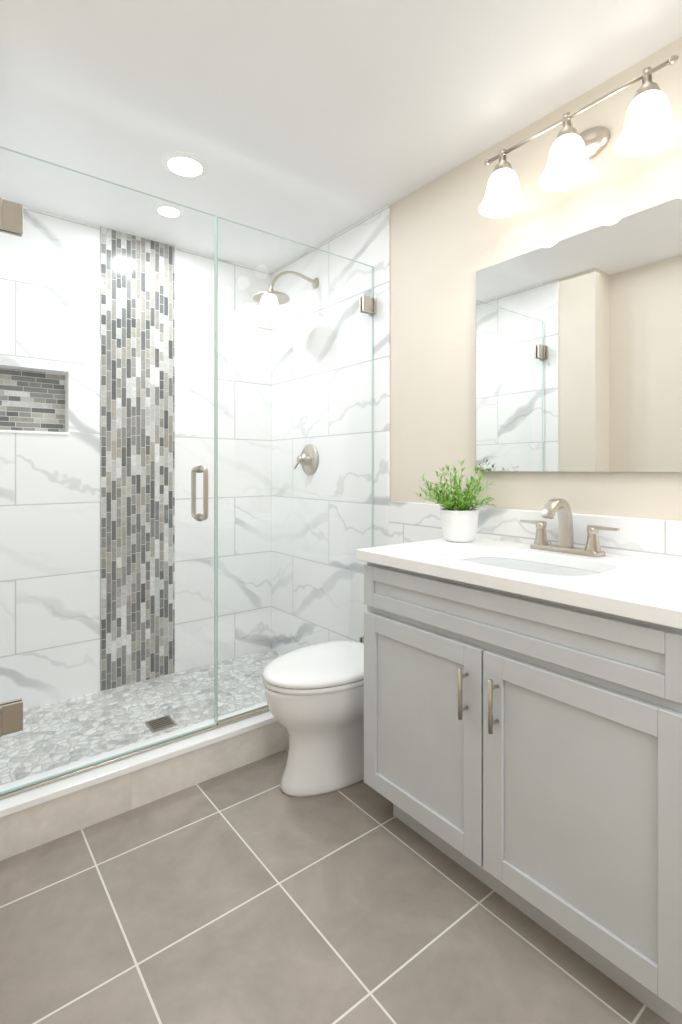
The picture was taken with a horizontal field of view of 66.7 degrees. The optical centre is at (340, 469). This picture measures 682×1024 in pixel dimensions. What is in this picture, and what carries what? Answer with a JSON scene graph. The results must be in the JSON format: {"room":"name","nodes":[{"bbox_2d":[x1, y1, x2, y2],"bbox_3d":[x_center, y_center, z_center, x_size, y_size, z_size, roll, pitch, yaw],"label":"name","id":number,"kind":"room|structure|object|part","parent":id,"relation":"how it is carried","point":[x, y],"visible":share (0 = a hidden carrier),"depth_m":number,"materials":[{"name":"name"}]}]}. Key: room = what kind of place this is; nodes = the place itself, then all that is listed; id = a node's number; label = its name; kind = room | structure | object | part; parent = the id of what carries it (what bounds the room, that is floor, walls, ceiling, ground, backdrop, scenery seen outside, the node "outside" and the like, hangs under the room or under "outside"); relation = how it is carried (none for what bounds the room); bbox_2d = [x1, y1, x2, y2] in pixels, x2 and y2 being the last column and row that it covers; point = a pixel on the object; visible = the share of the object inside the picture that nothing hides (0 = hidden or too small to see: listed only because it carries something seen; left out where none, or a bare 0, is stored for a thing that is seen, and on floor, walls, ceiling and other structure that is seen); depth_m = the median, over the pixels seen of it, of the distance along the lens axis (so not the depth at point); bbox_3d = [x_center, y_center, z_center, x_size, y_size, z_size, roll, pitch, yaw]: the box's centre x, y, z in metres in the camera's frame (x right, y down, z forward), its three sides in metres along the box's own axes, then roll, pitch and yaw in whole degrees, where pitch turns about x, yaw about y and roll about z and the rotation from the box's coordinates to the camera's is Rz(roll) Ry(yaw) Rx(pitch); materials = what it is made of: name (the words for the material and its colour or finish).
{"room":"bathroom","nodes":[
{"label":"bathroom","id":0,"kind":"room"},
{"bbox_2d":[0,206,271,709],"bbox_3d":[-1.167,-0.040,2.809,1.970,2.420,0.120,0,0,-38],"label":"wall","id":1,"kind":"structure","parent":0,"point":[73,431],"depth_m":2.64,"materials":[{"name":"tile"}]},
{"bbox_2d":[0,430,69,434],"bbox_3d":[-1.504,-0.176,2.477,0.368,0.013,0.026,0,0,-38],"label":"sill","id":2,"kind":"structure","parent":1,"relation":"attached to","point":[34,432],"depth_m":2.49,"materials":[{"name":"white stone"}]},
{"bbox_2d":[100,227,174,690],"bbox_3d":[-1.089,-0.050,2.792,0.388,2.400,0.005,0,0,-38],"label":"mosaic tile","id":3,"kind":"object","parent":1,"relation":"attached to","point":[151,435],"depth_m":2.78,"materials":[{"name":"grey tile"}]},
{"bbox_2d":[0,748,669,1023],"bbox_3d":[0.058,1.195,1.246,1.970,0.050,4.090,0,0,-38],"label":"floor","id":4,"kind":"structure","parent":0,"point":[252,893],"depth_m":1.32,"materials":[{"name":"tile"}]},
{"bbox_2d":[0,649,281,785],"bbox_3d":[-0.776,1.157,2.464,1.556,0.025,0.905,0,0,-38],"label":"shower floor","id":5,"kind":"structure","parent":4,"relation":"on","point":[152,707],"depth_m":2.44,"materials":[{"name":"grey tile"}]},
{"bbox_2d":[145,715,177,731],"bbox_3d":[-0.808,1.143,2.327,0.110,0.004,0.110,0,0,-38],"label":"shower drain","id":6,"kind":"object","parent":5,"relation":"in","point":[162,726],"depth_m":2.33,"materials":[{"name":"silver metal"}]},
{"bbox_2d":[0,722,288,860],"bbox_3d":[-0.464,1.103,2.057,1.568,0.135,0.120,0,0,-38],"label":"curb","id":7,"kind":"object","parent":4,"relation":"on","point":[24,830],"visible":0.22,"depth_m":1.78,"materials":[{"name":"tile"}]},
{"bbox_2d":[0,702,276,817],"bbox_3d":[-0.464,1.024,2.057,1.568,0.023,0.146,0,0,-38],"label":"sill","id":8,"kind":"structure","parent":7,"relation":"on","point":[44,793],"depth_m":1.79,"materials":[{"name":"white stone"}]},
{"bbox_2d":[0,146,375,799],"bbox_3d":[-0.456,0.011,2.057,1.552,2.002,0.136,0,0,-38],"label":"shower enclosure","id":9,"kind":"object","parent":8,"relation":"on","point":[11,711],"visible":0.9,"depth_m":1.92,"materials":[{"name":"clear glass"}]},
{"bbox_3d":[-0.776,0.003,1.806,0.716,1.985,0.010,0,0,-38],"label":"door","id":10,"kind":"part","parent":9,"relation":"part of","materials":[{"name":"clear glass"}]},
{"bbox_3d":[-0.543,0.092,1.989,0.030,0.215,0.136,0,0,-38],"label":"handle","id":11,"kind":"part","parent":9,"relation":"part of","materials":[{"name":"silver metal"}]},
{"bbox_3d":[-0.167,0.005,2.284,0.812,1.990,0.010,0,0,-38],"label":"panel","id":12,"kind":"part","parent":9,"relation":"part of","materials":[{"name":"clear glass"}]},
{"bbox_2d":[262,640,363,796],"bbox_3d":[0.034,0.805,2.059,0.750,0.730,0.376,0,0,-38],"label":"toilet","id":13,"kind":"object","parent":4,"relation":"on","point":[314,694],"visible":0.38,"depth_m":1.87,"materials":[{"name":"ceramic"}]},
{"bbox_3d":[-0.059,0.755,1.987,0.515,0.054,0.376,0,0,-38],"label":"seat","id":14,"kind":"part","parent":13,"relation":"part of","materials":[{"name":"plastic"}]},
{"bbox_2d":[356,499,681,1023],"bbox_3d":[0.574,0.633,1.524,0.588,1.075,1.000,0,0,-38],"label":"bathroom vanity","id":15,"kind":"object","parent":4,"relation":"on","point":[522,727],"visible":1,"depth_m":1.26,"materials":[{"name":"grey wood"}]},
{"bbox_2d":[356,535,681,632],"bbox_3d":[0.582,0.287,1.530,0.568,0.035,1.000,0,0,-38],"label":"countertop","id":16,"kind":"structure","parent":15,"relation":"on","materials":[{"name":"white stone"}]},
{"bbox_2d":[415,460,495,541],"bbox_3d":[0.432,0.114,1.958,0.319,0.310,0.330,0,0,-38],"label":"plant","id":17,"kind":"object","parent":16,"relation":"on","point":[459,523],"visible":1,"depth_m":1.91,"materials":[{"name":"green plant"}]},
{"bbox_3d":[0.445,0.210,1.953,0.142,0.118,0.142,0,0,-38],"label":"pot","id":18,"kind":"part","parent":17,"relation":"part of","materials":[{"name":"ceramic"}]},
{"bbox_2d":[519,499,619,556],"bbox_3d":[0.699,0.182,1.667,0.151,0.174,0.332,0,0,-38],"label":"faucet","id":19,"kind":"object","parent":16,"relation":"on","point":[541,547],"depth_m":1.67,"materials":[{"name":"silver metal"}]},
{"bbox_2d":[0,0,681,272],"bbox_3d":[0.058,-1.290,1.246,1.970,0.080,4.090,0,0,-38],"label":"ceiling","id":20,"kind":"structure","parent":0,"point":[314,123],"depth_m":1.73,"materials":[{"name":"white paint"}]},
{"bbox_2d":[154,203,183,216],"bbox_3d":[-0.830,-1.245,2.501,0.136,0.010,0.136,0,0,-38],"label":"recessed light","id":21,"kind":"object","parent":20,"relation":"in","point":[161,209],"depth_m":2.49,"materials":[{"name":"white"}]},
{"bbox_2d":[162,151,207,177],"bbox_3d":[-0.640,-1.245,2.129,0.184,0.010,0.184,0,0,-38],"label":"recessed light","id":22,"kind":"object","parent":20,"relation":"in","point":[184,164],"visible":1,"depth_m":2.11,"materials":[{"name":"white"}]},
{"bbox_2d":[390,37,681,520],"bbox_3d":[0.763,-0.040,1.863,0.100,2.420,3.990,0,0,-38],"label":"wall","id":23,"kind":"structure","parent":0,"point":[448,240],"depth_m":2.06,"materials":[{"name":"beige paint"}]},
{"bbox_2d":[272,205,389,654],"bbox_3d":[-0.105,-0.040,2.879,0.012,2.420,1.080,0,0,-38],"label":"shower tile","id":24,"kind":"structure","parent":23,"relation":"attached to","point":[366,241],"depth_m":2.80,"materials":[{"name":"tile"}]},
{"bbox_2d":[252,271,318,304],"bbox_3d":[-0.294,-0.987,2.794,0.387,0.180,0.198,0,0,-38],"label":"shower head","id":25,"kind":"object","parent":24,"relation":"attached to","point":[267,295],"depth_m":2.75},
{"bbox_2d":[294,444,318,474],"bbox_3d":[-0.209,-0.055,2.936,0.078,0.176,0.176,0,0,-38],"label":"shower valve","id":26,"kind":"object","parent":24,"relation":"attached to","point":[311,464],"depth_m":2.92,"materials":[{"name":"silver metal"}]},
{"bbox_2d":[389,501,681,562],"bbox_3d":[0.720,0.660,1.829,0.011,1.020,1.590,0,0,-38],"label":"backsplash","id":27,"kind":"structure","parent":23,"relation":"attached to","point":[643,538],"depth_m":1.81,"materials":[{"name":"stone"}]},
{"bbox_2d":[476,196,681,471],"bbox_3d":[0.798,-0.385,1.716,0.022,0.786,0.837,0,0,-38],"label":"mirror","id":28,"kind":"object","parent":23,"relation":"attached to","point":[578,352],"visible":0.89,"depth_m":1.69,"materials":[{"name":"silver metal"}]},
{"bbox_2d":[478,55,681,217],"bbox_3d":[0.730,-1.023,1.653,0.207,0.199,0.638,0,0,-38],"label":"sconce","id":29,"kind":"object","parent":23,"relation":"attached to","point":[652,125],"visible":1,"depth_m":1.60,"materials":[{"name":"white glass"}]}
]}

